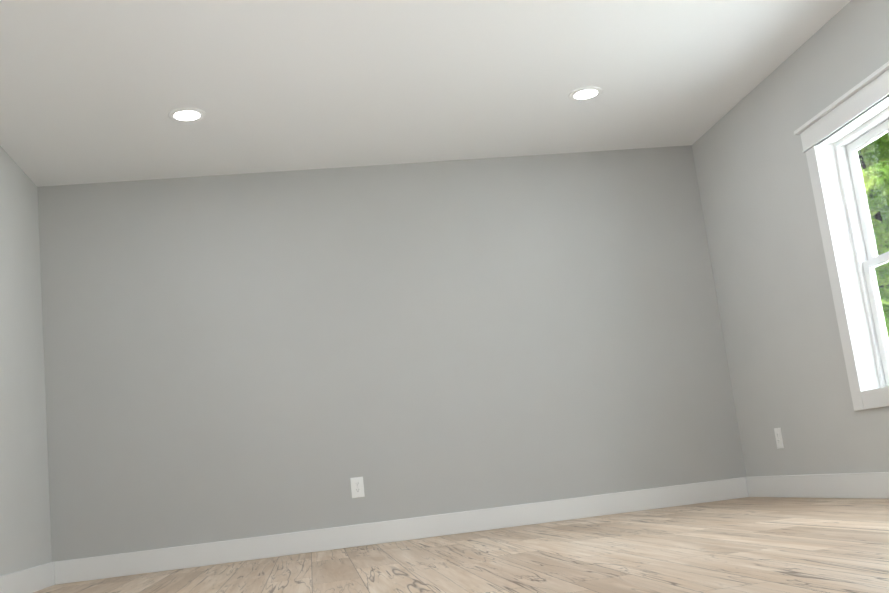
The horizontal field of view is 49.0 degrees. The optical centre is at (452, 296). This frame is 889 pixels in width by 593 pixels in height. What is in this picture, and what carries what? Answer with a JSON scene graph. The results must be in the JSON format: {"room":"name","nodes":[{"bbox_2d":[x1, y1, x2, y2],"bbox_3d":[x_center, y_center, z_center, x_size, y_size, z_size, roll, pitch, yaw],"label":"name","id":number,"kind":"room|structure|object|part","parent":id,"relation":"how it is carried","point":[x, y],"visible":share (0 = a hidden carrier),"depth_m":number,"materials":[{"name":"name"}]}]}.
{"room":"empty room","nodes":[
{"label":"empty room","id":0,"kind":"room"},
{"bbox_2d":[0,146,51,575],"bbox_3d":[-2.043,-0.207,2.359,0.160,2.440,7.659,-5,-10,-9],"label":"wall","id":1,"kind":"structure","parent":0,"point":[25,534],"depth_m":5.46,"materials":[{"name":"grey paint"}]},
{"bbox_2d":[0,561,59,592],"bbox_3d":[-1.824,0.913,2.167,0.019,0.132,7.339,-5,-10,-9],"label":"baseboard","id":2,"kind":"structure","parent":1,"relation":"attached to","point":[30,580],"depth_m":5.23,"materials":[{"name":"white wood"}]},
{"bbox_2d":[37,145,746,561],"bbox_3d":[-0.345,0.330,6.363,4.378,2.440,0.160,-5,-10,-9],"label":"wall","id":3,"kind":"structure","parent":0,"point":[233,357],"depth_m":6.26,"materials":[{"name":"grey paint"}]},
{"bbox_2d":[350,477,364,497],"bbox_3d":[-0.594,1.189,6.068,0.079,0.124,0.008,-5,-10,-9],"label":"electrical outlet","id":4,"kind":"object","parent":3,"relation":"attached to","point":[357,487],"visible":1,"depth_m":6.07,"materials":[{"name":"white plastic"}]},
{"bbox_2d":[56,477,747,583],"bbox_3d":[-0.200,1.440,6.072,4.320,0.132,0.015,-5,-10,-9],"label":"baseboard","id":5,"kind":"structure","parent":3,"relation":"attached to","point":[228,551],"depth_m":6.03,"materials":[{"name":"white wood"}]},
{"bbox_2d":[0,0,850,186],"bbox_3d":[0.041,-1.660,2.955,4.698,0.140,7.659,-5,-10,-9],"label":"ceiling","id":6,"kind":"structure","parent":0,"point":[94,91],"depth_m":5.13,"materials":[{"name":"white paint"}]},
{"bbox_2d":[168,107,205,121],"bbox_3d":[-1.442,-0.983,5.287,0.197,0.010,0.197,-5,-10,-9],"label":"recessed light","id":7,"kind":"object","parent":6,"relation":"in","point":[187,114],"visible":1,"depth_m":5.27,"materials":[{"name":"white plastic"}]},
{"bbox_2d":[569,86,602,100],"bbox_3d":[0.770,-1.175,5.649,0.197,0.010,0.197,-5,-10,-9],"label":"recessed light","id":8,"kind":"object","parent":6,"relation":"in","point":[585,93],"visible":0.98,"depth_m":5.63,"materials":[{"name":"white plastic"}]},
{"bbox_2d":[33,497,888,592],"bbox_3d":[0.334,0.851,2.495,4.698,0.120,7.659,-5,-10,-9],"label":"floor","id":9,"kind":"structure","parent":0,"point":[783,545],"depth_m":3.90,"materials":[{"name":"brown wood"}]},
{"bbox_2d":[692,0,888,476],"bbox_3d":[2.419,-0.592,3.089,0.160,2.440,7.659,-5,-10,-9],"label":"wall","id":10,"kind":"structure","parent":0,"point":[784,352],"depth_m":5.69,"materials":[{"name":"grey paint"}]},
{"bbox_2d":[774,428,783,448],"bbox_3d":[1.990,0.866,5.956,0.008,0.124,0.079,-5,-10,-9],"label":"electrical outlet","id":11,"kind":"object","parent":10,"relation":"attached to","point":[778,437],"visible":1,"depth_m":5.95,"materials":[{"name":"white plastic"}]},
{"bbox_2d":[744,472,888,498],"bbox_3d":[2.463,0.543,2.868,0.019,0.132,7.339,-5,-10,-9],"label":"baseboard","id":12,"kind":"structure","parent":10,"relation":"attached to","point":[871,485],"depth_m":5.48,"materials":[{"name":"white wood"}]},
{"bbox_2d":[794,61,888,410],"bbox_3d":[2.218,-0.343,4.374,0.225,1.556,1.857,-5,-10,-9],"label":"window","id":13,"kind":"structure","parent":10,"relation":"in","point":[869,92],"depth_m":5.10,"materials":[{"name":"white wood"}]},
{"bbox_2d":[817,97,888,390],"bbox_3d":[2.202,-0.323,4.368,0.101,1.378,1.645,-5,-10,-9],"label":"liner","id":14,"kind":"object","parent":13,"relation":"attached to","point":[850,277],"visible":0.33,"depth_m":5.13,"materials":[{"name":"white wood"}]},
{"bbox_3d":[2.289,-0.330,4.382,0.084,1.378,1.645,-5,-10,-9],"label":"frame","id":15,"kind":"part","parent":13,"relation":"part of","materials":[{"name":"white plastic"}]},
{"bbox_3d":[2.292,-0.327,4.382,0.076,1.294,1.547,-5,-10,-9],"label":"window sashes","id":16,"kind":"part","parent":13,"relation":"part of","materials":[{"name":"white plastic"}]},
{"bbox_3d":[2.298,-0.322,4.381,0.040,1.215,1.443,-5,-10,-9],"label":"glass","id":17,"kind":"part","parent":13,"relation":"part of","materials":[{"name":"clear glass"}]},
{"label":"outside","id":18,"kind":"structure","parent":0,"visible":0},
{"label":"lawn","id":19,"kind":"structure","parent":18,"visible":0},
{"bbox_2d":[858,132,888,338],"bbox_3d":[13.614,-5.457,35.992,29.896,22.280,24.803,-5,-10,-9],"label":"trees","id":20,"kind":"object","parent":19,"relation":"on","point":[876,215],"depth_m":29.99,"materials":[{"name":"green plant"}]}
]}

